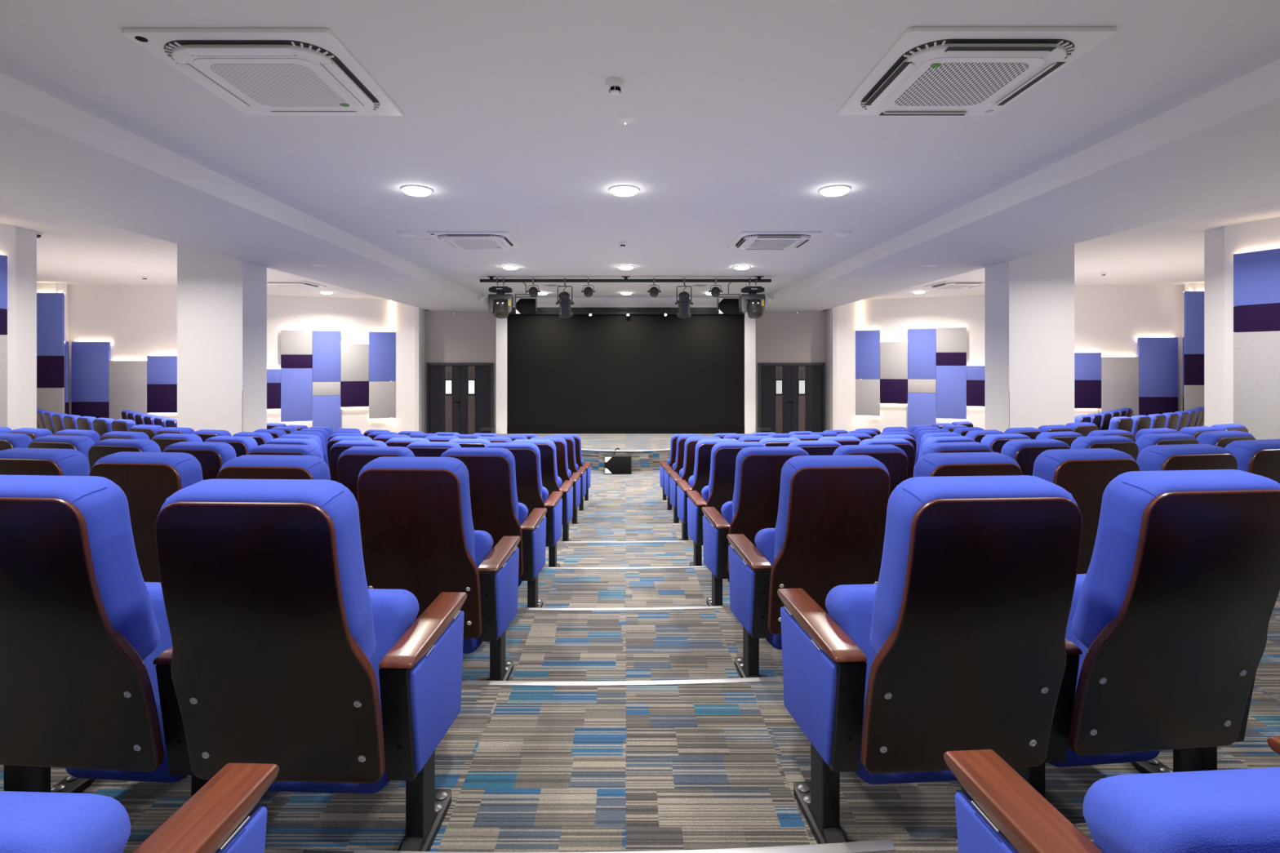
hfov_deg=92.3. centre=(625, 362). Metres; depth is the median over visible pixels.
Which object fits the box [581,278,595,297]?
spotlight
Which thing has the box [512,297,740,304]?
wall
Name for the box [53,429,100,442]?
chair
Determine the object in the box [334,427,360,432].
chair
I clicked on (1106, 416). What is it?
chair
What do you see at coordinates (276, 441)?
chair
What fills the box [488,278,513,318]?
light
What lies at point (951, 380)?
acoustic panel
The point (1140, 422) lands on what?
chair
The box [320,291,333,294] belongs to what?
recessed light
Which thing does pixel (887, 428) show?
chair
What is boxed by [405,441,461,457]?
chair
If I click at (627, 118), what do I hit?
ceiling sensor
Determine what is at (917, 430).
chair
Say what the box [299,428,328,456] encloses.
chair
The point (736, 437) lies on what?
chair
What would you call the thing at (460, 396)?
door
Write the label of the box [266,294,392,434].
wall
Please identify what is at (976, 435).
chair
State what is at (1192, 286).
wall
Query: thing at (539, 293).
recessed light
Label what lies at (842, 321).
wall
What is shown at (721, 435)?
chair
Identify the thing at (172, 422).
chair
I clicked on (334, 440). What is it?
chair
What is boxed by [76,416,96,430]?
chair
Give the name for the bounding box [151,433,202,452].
chair
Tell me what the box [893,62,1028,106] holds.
grille
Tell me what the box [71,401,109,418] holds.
acoustic panel
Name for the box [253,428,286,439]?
chair
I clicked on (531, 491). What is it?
chair
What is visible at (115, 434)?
chair
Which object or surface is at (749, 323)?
wall
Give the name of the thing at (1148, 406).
acoustic panel
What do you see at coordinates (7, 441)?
chair
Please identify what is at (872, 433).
chair
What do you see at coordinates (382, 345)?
acoustic panel
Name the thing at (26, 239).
wall
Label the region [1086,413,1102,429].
chair
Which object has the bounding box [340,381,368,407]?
acoustic panel
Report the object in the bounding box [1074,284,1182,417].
wall
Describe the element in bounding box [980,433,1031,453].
chair
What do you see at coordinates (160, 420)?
chair
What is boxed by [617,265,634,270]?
recessed light
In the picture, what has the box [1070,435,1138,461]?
chair
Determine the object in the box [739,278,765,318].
light
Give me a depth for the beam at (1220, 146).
4.97 m
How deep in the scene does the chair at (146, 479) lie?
2.46 m
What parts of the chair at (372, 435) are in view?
backrest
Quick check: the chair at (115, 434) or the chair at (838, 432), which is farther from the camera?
the chair at (838, 432)
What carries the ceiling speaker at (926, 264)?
attached to the beam at (1220, 146)
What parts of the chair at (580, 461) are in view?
backrest, leg, armrest, panel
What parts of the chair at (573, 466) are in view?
backrest, leg, armrest, panel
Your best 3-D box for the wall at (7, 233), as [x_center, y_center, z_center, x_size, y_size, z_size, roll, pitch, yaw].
[-7.997,0.207,2.053,0.788,3.615,10.502,0,0,5]
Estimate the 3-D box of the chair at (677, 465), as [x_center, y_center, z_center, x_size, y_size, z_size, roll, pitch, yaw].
[0.841,1.397,7.691,0.657,1.031,0.675,0,0,-4]
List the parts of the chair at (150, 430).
backrest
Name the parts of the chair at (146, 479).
backrest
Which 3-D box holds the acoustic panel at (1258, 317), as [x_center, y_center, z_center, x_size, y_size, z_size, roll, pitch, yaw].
[7.205,-0.494,6.514,0.045,0.296,1.200,0,0,-19]
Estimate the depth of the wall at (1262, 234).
7.15 m
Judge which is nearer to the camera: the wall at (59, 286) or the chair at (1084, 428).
the chair at (1084, 428)
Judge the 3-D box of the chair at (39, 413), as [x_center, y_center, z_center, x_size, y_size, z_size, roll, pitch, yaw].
[-10.270,1.375,11.213,0.603,1.031,0.675,0,0,37]
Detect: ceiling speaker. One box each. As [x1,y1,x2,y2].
[311,263,328,266]
[396,231,416,237]
[832,231,852,237]
[920,263,937,266]
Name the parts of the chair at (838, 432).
backrest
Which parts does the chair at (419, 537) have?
backrest, seat, leg, armrest, panel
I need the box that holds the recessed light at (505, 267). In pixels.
[502,265,519,270]
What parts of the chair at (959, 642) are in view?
panel, armrest, leg, seat, backrest, leg, armrest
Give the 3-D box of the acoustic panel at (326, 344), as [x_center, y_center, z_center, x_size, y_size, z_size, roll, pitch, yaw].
[-7.330,-0.146,15.069,0.619,1.247,0.063,0,0,-24]
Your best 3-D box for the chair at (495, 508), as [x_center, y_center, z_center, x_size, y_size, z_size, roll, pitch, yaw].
[-0.847,0.987,3.650,0.657,1.031,0.675,0,0,2]
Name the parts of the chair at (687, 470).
panel, armrest, leg, seat, backrest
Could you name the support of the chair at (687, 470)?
on the floor
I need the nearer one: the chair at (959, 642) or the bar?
the chair at (959, 642)
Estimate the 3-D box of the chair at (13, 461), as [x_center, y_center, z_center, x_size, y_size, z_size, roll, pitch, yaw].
[-2.538,0.885,2.895,0.603,1.031,0.675,0,0,8]
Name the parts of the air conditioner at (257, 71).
grille panel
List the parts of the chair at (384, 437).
backrest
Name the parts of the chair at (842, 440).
backrest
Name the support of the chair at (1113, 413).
on the floor
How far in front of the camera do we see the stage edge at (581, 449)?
11.41 m
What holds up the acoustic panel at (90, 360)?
attached to the wall at (140, 322)
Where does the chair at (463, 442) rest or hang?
on the floor
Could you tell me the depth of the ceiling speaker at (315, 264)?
8.25 m
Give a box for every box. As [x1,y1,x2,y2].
[480,427,493,433]
[757,427,771,432]
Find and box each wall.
[0,223,16,430]
[16,227,36,428]
[36,283,66,413]
[56,282,68,341]
[68,284,177,418]
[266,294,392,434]
[392,300,426,433]
[424,311,496,433]
[496,316,507,433]
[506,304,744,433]
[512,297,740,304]
[744,312,755,433]
[755,311,826,432]
[824,301,858,431]
[858,294,984,432]
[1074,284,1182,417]
[1182,282,1195,337]
[1184,283,1204,291]
[1204,226,1224,426]
[1224,217,1279,424]
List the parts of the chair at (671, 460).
panel, armrest, leg, backrest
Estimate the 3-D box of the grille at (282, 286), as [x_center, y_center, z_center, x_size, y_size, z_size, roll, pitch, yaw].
[-6.780,-1.543,12.500,0.496,0.001,0.496,0,0,0]
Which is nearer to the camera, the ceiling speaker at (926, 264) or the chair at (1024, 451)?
the chair at (1024, 451)
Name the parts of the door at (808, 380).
strip panel, glass, strip panel, glass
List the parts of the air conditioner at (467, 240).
grille panel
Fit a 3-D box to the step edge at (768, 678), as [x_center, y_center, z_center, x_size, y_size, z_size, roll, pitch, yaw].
[0.000,1.304,2.493,1.321,0.023,0.055,0,0,-1]
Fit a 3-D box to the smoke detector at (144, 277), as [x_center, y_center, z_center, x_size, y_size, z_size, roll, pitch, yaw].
[-8.952,-1.567,11.443,0.100,0.066,0.100,0,0,0]
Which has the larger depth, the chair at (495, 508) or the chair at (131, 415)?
the chair at (131, 415)
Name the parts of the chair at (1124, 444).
backrest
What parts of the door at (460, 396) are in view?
glass, strip panel, glass, strip panel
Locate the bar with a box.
[480,275,771,282]
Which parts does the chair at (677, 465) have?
panel, armrest, leg, seat, backrest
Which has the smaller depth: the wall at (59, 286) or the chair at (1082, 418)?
the chair at (1082, 418)
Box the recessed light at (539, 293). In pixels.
[537,292,548,294]
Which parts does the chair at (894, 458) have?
backrest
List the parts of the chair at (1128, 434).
backrest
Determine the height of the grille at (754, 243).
0.001 m
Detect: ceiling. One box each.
[0,0,1279,297]
[0,196,386,299]
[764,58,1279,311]
[864,189,1279,299]
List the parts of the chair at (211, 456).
backrest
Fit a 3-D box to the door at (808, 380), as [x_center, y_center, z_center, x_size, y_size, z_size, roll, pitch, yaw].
[4.277,1.014,15.859,1.720,2.001,0.078,0,0,0]
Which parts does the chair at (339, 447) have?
backrest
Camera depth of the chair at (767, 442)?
5.44 m
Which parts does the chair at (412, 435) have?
backrest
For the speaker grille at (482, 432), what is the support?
attached to the box at (483, 430)
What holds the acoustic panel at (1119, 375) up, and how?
attached to the wall at (1109, 320)
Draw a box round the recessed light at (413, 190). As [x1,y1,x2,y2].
[400,184,432,196]
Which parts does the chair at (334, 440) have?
backrest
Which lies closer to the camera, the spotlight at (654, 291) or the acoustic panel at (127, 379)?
the spotlight at (654, 291)
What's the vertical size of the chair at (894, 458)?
1.031 m
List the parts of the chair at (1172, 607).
seat, backrest, leg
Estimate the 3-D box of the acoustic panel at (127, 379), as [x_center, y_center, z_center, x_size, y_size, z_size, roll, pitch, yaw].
[-10.235,0.961,12.671,0.779,1.985,0.063,0,0,0]
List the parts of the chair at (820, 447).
backrest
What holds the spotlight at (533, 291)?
hanging from the bar
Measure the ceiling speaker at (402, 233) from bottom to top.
0.035 m
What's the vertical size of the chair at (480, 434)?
1.031 m
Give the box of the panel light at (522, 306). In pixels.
[515,282,537,314]
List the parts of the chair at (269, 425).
backrest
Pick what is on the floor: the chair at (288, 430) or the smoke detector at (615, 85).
the chair at (288, 430)
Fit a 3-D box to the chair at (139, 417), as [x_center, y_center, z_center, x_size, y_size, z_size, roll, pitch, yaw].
[-8.713,1.450,11.483,0.603,1.031,0.675,0,0,38]
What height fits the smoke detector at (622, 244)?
0.066 m
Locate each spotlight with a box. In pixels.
[526,278,540,297]
[555,278,573,318]
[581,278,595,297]
[647,278,661,297]
[675,278,693,318]
[708,278,722,297]
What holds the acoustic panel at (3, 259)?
attached to the wall at (7, 233)
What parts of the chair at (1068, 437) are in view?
backrest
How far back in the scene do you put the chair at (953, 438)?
4.70 m
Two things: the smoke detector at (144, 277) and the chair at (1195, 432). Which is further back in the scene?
the smoke detector at (144, 277)
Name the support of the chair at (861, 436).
on the floor
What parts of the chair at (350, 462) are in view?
backrest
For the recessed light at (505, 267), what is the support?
in the ceiling at (509, 117)
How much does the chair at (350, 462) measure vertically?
1.031 m
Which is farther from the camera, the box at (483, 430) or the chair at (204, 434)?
the box at (483, 430)
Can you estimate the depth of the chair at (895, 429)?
8.08 m
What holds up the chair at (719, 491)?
on the floor
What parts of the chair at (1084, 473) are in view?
backrest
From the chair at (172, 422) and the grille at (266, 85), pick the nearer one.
the grille at (266, 85)
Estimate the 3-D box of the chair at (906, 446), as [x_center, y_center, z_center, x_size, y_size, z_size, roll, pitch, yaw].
[1.975,1.090,4.880,0.603,1.031,0.675,0,0,-8]
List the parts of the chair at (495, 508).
backrest, seat, leg, armrest, panel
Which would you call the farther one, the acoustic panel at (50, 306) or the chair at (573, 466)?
the acoustic panel at (50, 306)
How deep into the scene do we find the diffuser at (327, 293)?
13.95 m
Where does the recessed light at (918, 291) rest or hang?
in the ceiling at (1169, 251)
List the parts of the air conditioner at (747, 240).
grille panel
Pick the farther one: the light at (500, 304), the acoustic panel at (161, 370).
the acoustic panel at (161, 370)
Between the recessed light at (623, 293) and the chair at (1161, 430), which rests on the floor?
the chair at (1161, 430)
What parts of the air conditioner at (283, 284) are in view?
grille panel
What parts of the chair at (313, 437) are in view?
backrest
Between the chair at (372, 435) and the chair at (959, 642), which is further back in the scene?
the chair at (372, 435)
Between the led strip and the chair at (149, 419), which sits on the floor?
the chair at (149, 419)
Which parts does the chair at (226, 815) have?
seat, armrest, panel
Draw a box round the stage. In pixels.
[494,432,751,471]
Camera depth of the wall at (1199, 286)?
12.40 m
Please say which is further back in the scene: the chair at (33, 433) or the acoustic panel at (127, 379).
the acoustic panel at (127, 379)
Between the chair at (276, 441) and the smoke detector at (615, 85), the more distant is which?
the chair at (276, 441)
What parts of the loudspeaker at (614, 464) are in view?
corner plate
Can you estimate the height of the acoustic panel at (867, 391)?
0.920 m
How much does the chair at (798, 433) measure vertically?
1.031 m
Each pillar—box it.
[177,244,266,435]
[984,244,1074,432]
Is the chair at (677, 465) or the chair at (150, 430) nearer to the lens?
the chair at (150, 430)
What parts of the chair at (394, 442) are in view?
backrest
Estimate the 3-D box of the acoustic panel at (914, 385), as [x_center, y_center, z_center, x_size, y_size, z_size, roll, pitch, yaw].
[7.261,0.580,15.090,0.621,0.329,0.045,0,0,24]
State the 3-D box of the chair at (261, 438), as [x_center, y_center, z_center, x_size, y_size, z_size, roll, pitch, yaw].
[-3.615,1.192,6.214,0.603,1.031,0.675,0,0,12]
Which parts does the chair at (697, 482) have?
panel, armrest, leg, seat, backrest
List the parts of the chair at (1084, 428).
backrest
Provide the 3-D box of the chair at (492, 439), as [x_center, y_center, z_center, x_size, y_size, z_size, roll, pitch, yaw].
[-1.433,1.295,6.701,0.603,1.031,0.675,0,0,4]
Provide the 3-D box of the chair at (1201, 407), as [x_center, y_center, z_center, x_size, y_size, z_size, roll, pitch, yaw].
[10.920,1.375,12.059,0.603,1.031,0.675,0,0,-41]
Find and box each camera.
[36,231,44,238]
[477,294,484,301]
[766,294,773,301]
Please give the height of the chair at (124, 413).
1.031 m
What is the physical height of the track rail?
0.024 m
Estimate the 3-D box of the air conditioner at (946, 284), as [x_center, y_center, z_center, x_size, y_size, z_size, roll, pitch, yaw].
[6.750,-1.566,12.500,0.940,0.068,0.940,0,0,0]
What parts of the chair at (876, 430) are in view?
backrest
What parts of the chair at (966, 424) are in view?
backrest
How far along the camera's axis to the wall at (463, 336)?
15.90 m
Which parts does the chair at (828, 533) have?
panel, armrest, leg, seat, backrest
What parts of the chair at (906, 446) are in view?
backrest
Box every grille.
[209,63,345,106]
[275,284,307,288]
[452,240,500,248]
[480,431,490,433]
[604,457,631,473]
[748,240,795,248]
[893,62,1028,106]
[941,284,975,288]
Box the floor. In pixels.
[0,470,1279,852]
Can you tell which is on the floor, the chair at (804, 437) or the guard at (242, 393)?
the chair at (804, 437)
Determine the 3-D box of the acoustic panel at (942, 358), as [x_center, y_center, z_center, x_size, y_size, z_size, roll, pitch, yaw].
[7.842,-0.079,14.827,0.646,0.310,0.045,0,0,24]
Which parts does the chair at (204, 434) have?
backrest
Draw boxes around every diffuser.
[320,292,332,294]
[913,291,924,293]
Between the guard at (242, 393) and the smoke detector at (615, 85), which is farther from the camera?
the guard at (242, 393)
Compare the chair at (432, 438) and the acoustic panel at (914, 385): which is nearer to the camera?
the chair at (432, 438)
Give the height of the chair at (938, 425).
1.031 m
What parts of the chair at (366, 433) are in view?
backrest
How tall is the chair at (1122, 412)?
1.031 m
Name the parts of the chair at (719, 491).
panel, armrest, leg, seat, backrest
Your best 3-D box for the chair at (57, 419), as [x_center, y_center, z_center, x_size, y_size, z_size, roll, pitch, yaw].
[-9.386,1.375,10.575,0.603,1.031,0.675,0,0,33]
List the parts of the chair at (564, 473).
backrest, seat, leg, armrest, panel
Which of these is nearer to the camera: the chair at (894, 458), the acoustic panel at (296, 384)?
the chair at (894, 458)
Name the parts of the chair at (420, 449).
backrest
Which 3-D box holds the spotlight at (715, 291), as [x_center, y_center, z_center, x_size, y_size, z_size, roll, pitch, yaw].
[1.577,-1.309,10.800,0.193,0.329,0.192,0,0,45]
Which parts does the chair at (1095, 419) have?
backrest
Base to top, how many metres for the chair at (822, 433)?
1.031 m
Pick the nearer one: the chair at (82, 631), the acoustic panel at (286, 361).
the chair at (82, 631)
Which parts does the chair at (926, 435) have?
backrest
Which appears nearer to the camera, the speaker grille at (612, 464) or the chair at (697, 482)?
the chair at (697, 482)
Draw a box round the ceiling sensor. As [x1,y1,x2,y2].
[617,115,635,124]
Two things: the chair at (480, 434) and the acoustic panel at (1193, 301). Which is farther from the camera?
the acoustic panel at (1193, 301)
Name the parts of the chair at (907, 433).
backrest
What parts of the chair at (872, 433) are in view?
backrest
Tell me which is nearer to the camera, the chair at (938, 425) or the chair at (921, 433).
the chair at (921, 433)
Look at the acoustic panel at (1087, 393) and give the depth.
12.64 m
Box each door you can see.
[426,363,493,434]
[758,363,825,433]
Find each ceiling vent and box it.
[542,283,563,286]
[688,283,709,286]
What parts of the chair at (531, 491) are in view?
backrest, seat, leg, armrest, panel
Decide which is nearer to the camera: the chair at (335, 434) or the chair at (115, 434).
the chair at (115, 434)
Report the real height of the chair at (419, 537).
1.031 m
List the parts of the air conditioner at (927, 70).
grille panel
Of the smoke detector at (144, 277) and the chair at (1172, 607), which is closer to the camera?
the chair at (1172, 607)
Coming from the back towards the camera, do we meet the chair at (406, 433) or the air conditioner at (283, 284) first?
the air conditioner at (283, 284)
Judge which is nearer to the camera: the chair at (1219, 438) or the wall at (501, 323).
the chair at (1219, 438)
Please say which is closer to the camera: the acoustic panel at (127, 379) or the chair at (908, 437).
the chair at (908, 437)
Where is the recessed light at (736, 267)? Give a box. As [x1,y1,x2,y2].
[733,265,750,270]
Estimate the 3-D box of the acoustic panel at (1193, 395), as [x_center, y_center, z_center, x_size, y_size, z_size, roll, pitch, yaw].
[11.520,1.204,12.332,0.617,1.488,0.045,0,0,0]
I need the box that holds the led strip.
[860,300,861,426]
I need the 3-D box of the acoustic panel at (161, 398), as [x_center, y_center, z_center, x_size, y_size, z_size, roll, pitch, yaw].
[-9.424,0.747,12.671,0.835,0.583,0.063,0,0,0]
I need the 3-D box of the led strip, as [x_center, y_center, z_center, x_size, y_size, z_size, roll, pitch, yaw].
[5.980,0.018,15.660,0.010,3.195,0.012,0,0,0]
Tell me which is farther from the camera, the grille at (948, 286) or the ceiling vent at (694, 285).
the grille at (948, 286)
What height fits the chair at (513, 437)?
1.031 m
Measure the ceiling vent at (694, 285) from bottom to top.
0.010 m
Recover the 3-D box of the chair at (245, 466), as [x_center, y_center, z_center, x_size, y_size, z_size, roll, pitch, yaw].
[-1.433,0.885,2.700,0.603,1.031,0.675,0,0,4]
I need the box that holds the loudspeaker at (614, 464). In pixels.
[604,448,631,474]
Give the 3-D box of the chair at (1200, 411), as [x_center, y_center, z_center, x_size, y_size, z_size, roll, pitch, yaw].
[10.508,1.375,11.703,0.603,1.031,0.675,0,0,-39]
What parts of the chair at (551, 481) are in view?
backrest, seat, leg, armrest, panel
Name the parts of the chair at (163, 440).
backrest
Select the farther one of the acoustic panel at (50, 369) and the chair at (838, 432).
the acoustic panel at (50, 369)
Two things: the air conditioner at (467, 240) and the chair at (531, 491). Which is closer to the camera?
the chair at (531, 491)
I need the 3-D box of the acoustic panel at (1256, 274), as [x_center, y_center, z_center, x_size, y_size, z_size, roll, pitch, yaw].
[7.213,-0.945,6.517,0.063,0.597,1.200,0,0,-19]
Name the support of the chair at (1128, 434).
on the floor
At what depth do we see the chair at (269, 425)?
9.88 m
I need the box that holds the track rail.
[584,306,671,308]
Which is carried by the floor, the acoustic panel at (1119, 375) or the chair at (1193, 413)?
the chair at (1193, 413)
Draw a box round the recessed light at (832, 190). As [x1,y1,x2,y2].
[818,184,851,196]
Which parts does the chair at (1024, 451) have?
backrest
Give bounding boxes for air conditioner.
[121,27,402,115]
[266,280,326,288]
[426,231,521,249]
[727,231,822,249]
[837,26,1115,115]
[924,280,984,288]
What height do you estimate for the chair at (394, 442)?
1.031 m
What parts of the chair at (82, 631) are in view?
leg, backrest, seat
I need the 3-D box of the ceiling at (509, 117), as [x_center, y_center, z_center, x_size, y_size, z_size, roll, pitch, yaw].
[0.000,-1.568,5.600,6.520,0.120,17.600,0,0,0]
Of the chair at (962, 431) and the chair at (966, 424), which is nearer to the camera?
the chair at (962, 431)
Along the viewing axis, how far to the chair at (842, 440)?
5.56 m
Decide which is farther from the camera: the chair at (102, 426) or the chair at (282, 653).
the chair at (102, 426)
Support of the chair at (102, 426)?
on the floor
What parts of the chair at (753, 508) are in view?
panel, armrest, leg, seat, backrest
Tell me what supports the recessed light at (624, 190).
in the ceiling at (509, 117)
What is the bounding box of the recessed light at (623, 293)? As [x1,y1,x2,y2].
[620,292,632,294]
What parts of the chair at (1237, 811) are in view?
panel, armrest, seat, armrest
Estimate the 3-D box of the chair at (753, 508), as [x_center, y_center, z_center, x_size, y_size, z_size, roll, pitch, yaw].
[0.841,0.987,3.691,0.657,1.031,0.675,0,0,-4]
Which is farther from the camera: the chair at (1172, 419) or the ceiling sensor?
the chair at (1172, 419)
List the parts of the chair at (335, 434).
backrest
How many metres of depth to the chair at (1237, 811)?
0.80 m
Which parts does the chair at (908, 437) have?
backrest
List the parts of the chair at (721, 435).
backrest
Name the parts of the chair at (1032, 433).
backrest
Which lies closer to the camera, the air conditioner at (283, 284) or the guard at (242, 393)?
the guard at (242, 393)
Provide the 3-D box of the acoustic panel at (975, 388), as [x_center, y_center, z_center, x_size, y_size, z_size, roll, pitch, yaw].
[8.341,0.736,14.611,0.435,0.615,0.063,0,0,24]
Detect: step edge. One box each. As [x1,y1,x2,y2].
[354,840,895,852]
[461,676,782,686]
[517,605,729,610]
[542,565,706,568]
[556,540,693,542]
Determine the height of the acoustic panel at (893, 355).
0.932 m
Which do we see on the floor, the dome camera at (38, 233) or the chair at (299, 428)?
the chair at (299, 428)
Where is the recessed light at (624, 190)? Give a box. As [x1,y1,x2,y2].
[608,184,639,196]
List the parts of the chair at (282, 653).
armrest, leg, backrest, seat, leg, armrest, panel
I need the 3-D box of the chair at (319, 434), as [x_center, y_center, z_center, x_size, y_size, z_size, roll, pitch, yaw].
[-3.615,1.295,7.214,0.603,1.031,0.675,0,0,12]
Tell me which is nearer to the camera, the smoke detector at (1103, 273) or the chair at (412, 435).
the chair at (412, 435)
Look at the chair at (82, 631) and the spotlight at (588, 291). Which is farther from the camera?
the spotlight at (588, 291)
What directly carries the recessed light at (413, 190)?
in the ceiling at (509, 117)
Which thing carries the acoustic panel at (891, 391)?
attached to the wall at (893, 317)
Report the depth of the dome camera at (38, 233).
7.55 m
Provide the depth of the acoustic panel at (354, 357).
15.30 m
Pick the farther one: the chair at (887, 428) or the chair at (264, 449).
the chair at (887, 428)
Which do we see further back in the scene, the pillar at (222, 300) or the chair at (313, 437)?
the pillar at (222, 300)
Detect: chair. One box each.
[0,426,12,433]
[0,432,32,450]
[0,447,90,475]
[0,475,187,793]
[0,763,279,852]
[8,427,53,439]
[27,435,94,470]
[36,408,42,428]
[36,409,48,428]
[43,411,57,435]
[52,413,67,432]
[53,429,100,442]
[62,414,80,429]
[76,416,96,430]
[88,438,160,469]
[89,451,203,582]
[93,417,114,436]
[98,431,150,440]
[111,418,135,431]
[121,409,133,419]
[127,411,140,425]
[128,424,163,439]
[134,413,148,425]
[143,414,158,425]
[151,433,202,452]
[152,479,466,851]
[154,416,169,427]
[155,426,195,435]
[162,441,236,479]
[165,417,177,426]
[191,429,231,441]
[204,435,257,457]
[216,454,330,479]
[232,431,273,445]
[246,444,321,458]
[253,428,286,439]
[265,438,320,453]
[266,422,286,429]
[270,426,297,434]
[278,434,330,475]
[284,424,308,431]
[289,431,328,467]
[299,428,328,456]
[308,426,333,436]
[327,432,364,444]
[327,435,373,480]
[329,440,387,482]
[330,430,360,435]
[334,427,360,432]
[337,446,414,506]
[357,456,520,680]
[363,429,390,436]
[367,431,397,439]
[373,434,410,443]
[385,437,429,447]
[397,431,423,435]
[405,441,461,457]
[408,433,438,438]
[424,435,458,441]
[435,431,459,435]
[440,447,546,608]
[448,438,490,447]
[452,434,481,438]
[473,433,498,436]
[477,436,512,442]
[484,442,563,567]
[497,435,527,440]
[511,439,573,541]
[512,433,538,439]
[530,436,581,524]
[542,435,586,511]
[553,434,591,500]
[659,434,697,500]
[663,435,707,510]
[669,436,720,523]
[676,438,738,540]
[686,441,765,566]
[702,446,809,606]
[711,433,737,438]
[723,434,752,439]
[726,454,890,678]
[737,435,772,441]
[751,432,776,435]
[759,437,800,446]
[768,433,796,437]
[777,475,1082,844]
[787,440,841,455]
[788,431,813,435]
[789,434,822,440]
[809,431,838,436]
[817,435,861,445]
[823,430,848,434]
[832,444,908,495]
[836,432,872,440]
[847,430,878,437]
[854,428,880,435]
[858,438,915,479]
[871,434,916,477]
[879,431,915,440]
[882,426,907,431]
[882,428,911,432]
[908,425,931,433]
[912,426,941,443]
[913,431,961,471]
[913,452,1022,477]
[914,429,950,466]
[920,441,993,457]
[921,435,975,451]
[931,422,953,428]
[941,424,967,431]
[943,736,1279,852]
[951,421,973,426]
[952,426,984,435]
[964,429,1004,442]
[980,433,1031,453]
[1000,439,1071,475]
[1004,426,1041,439]
[1032,448,1139,573]
[1035,431,1083,447]
[1037,424,1073,432]
[1049,469,1279,773]
[1065,422,1098,436]
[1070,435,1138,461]
[1074,414,1090,422]
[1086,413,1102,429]
[1087,429,1135,442]
[1097,412,1111,430]
[1106,410,1119,430]
[1108,416,1133,432]
[1114,408,1126,417]
[1121,408,1132,417]
[1130,415,1151,436]
[1134,427,1178,442]
[1135,432,1199,453]
[1136,444,1237,471]
[1147,413,1166,428]
[1162,412,1178,430]
[1173,410,1189,431]
[1178,426,1219,439]
[1183,409,1197,426]
[1191,408,1203,426]
[1195,406,1204,426]
[1196,430,1256,448]
[1210,423,1248,432]
[1224,439,1279,484]
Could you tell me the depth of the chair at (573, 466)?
7.39 m
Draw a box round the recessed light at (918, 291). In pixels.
[912,290,925,293]
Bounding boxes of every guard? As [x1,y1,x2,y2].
[239,390,244,432]
[1006,390,1012,429]
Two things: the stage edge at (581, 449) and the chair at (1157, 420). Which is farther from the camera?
the stage edge at (581, 449)
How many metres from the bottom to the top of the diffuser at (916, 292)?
0.043 m
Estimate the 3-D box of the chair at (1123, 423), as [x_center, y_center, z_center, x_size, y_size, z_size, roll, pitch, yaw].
[7.733,1.375,9.951,0.657,1.031,0.675,0,0,-25]
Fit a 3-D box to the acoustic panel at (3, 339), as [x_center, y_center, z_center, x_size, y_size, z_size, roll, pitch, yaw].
[-7.307,0.651,6.506,0.045,1.924,1.200,0,0,17]
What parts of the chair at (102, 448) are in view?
backrest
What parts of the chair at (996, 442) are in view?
backrest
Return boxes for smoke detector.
[141,275,148,279]
[605,77,624,95]
[618,241,626,247]
[1099,271,1106,275]
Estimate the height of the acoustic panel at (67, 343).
1.238 m
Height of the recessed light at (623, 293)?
0.047 m
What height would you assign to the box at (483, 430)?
0.528 m
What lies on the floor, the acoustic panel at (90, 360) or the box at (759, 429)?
the box at (759, 429)
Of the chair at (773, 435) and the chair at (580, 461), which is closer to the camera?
the chair at (773, 435)
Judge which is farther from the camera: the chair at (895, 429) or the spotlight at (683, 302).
the spotlight at (683, 302)
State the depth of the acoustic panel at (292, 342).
14.77 m
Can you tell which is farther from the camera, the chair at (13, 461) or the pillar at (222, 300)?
the pillar at (222, 300)
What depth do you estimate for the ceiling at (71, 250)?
9.25 m
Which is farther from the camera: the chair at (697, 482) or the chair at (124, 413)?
the chair at (124, 413)
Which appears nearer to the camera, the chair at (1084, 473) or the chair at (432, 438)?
the chair at (1084, 473)
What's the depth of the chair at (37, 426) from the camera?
11.19 m
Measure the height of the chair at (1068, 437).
1.031 m
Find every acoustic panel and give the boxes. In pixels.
[0,254,7,308]
[0,308,7,334]
[0,334,7,426]
[36,293,65,355]
[36,355,64,387]
[36,387,64,413]
[65,341,69,402]
[65,401,69,414]
[71,342,111,401]
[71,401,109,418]
[109,360,148,420]
[146,355,177,384]
[146,384,177,413]
[266,368,280,382]
[266,382,280,408]
[280,329,312,355]
[280,355,312,368]
[280,368,312,422]
[312,330,340,382]
[312,382,340,395]
[312,395,340,431]
[340,343,368,381]
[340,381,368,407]
[368,331,395,381]
[368,381,395,418]
[855,329,879,379]
[855,378,879,416]
[880,341,907,379]
[880,378,907,404]
[907,328,936,379]
[907,378,936,392]
[907,392,936,429]
[936,327,966,352]
[936,352,966,365]
[936,365,966,419]
[966,365,984,380]
[966,380,984,406]
[1074,352,1101,380]
[1074,380,1101,408]
[1100,356,1138,416]
[1137,337,1177,396]
[1138,396,1177,415]
[1182,337,1183,397]
[1183,291,1204,354]
[1183,354,1204,385]
[1183,385,1204,426]
[1233,248,1279,306]
[1233,303,1279,332]
[1233,330,1279,439]
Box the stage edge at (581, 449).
[581,448,670,452]
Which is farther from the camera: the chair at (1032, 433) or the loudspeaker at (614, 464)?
the loudspeaker at (614, 464)
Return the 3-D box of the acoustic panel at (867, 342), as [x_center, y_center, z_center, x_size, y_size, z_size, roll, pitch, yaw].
[6.109,-0.193,15.621,0.639,1.238,0.063,0,0,24]
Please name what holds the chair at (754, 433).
on the floor

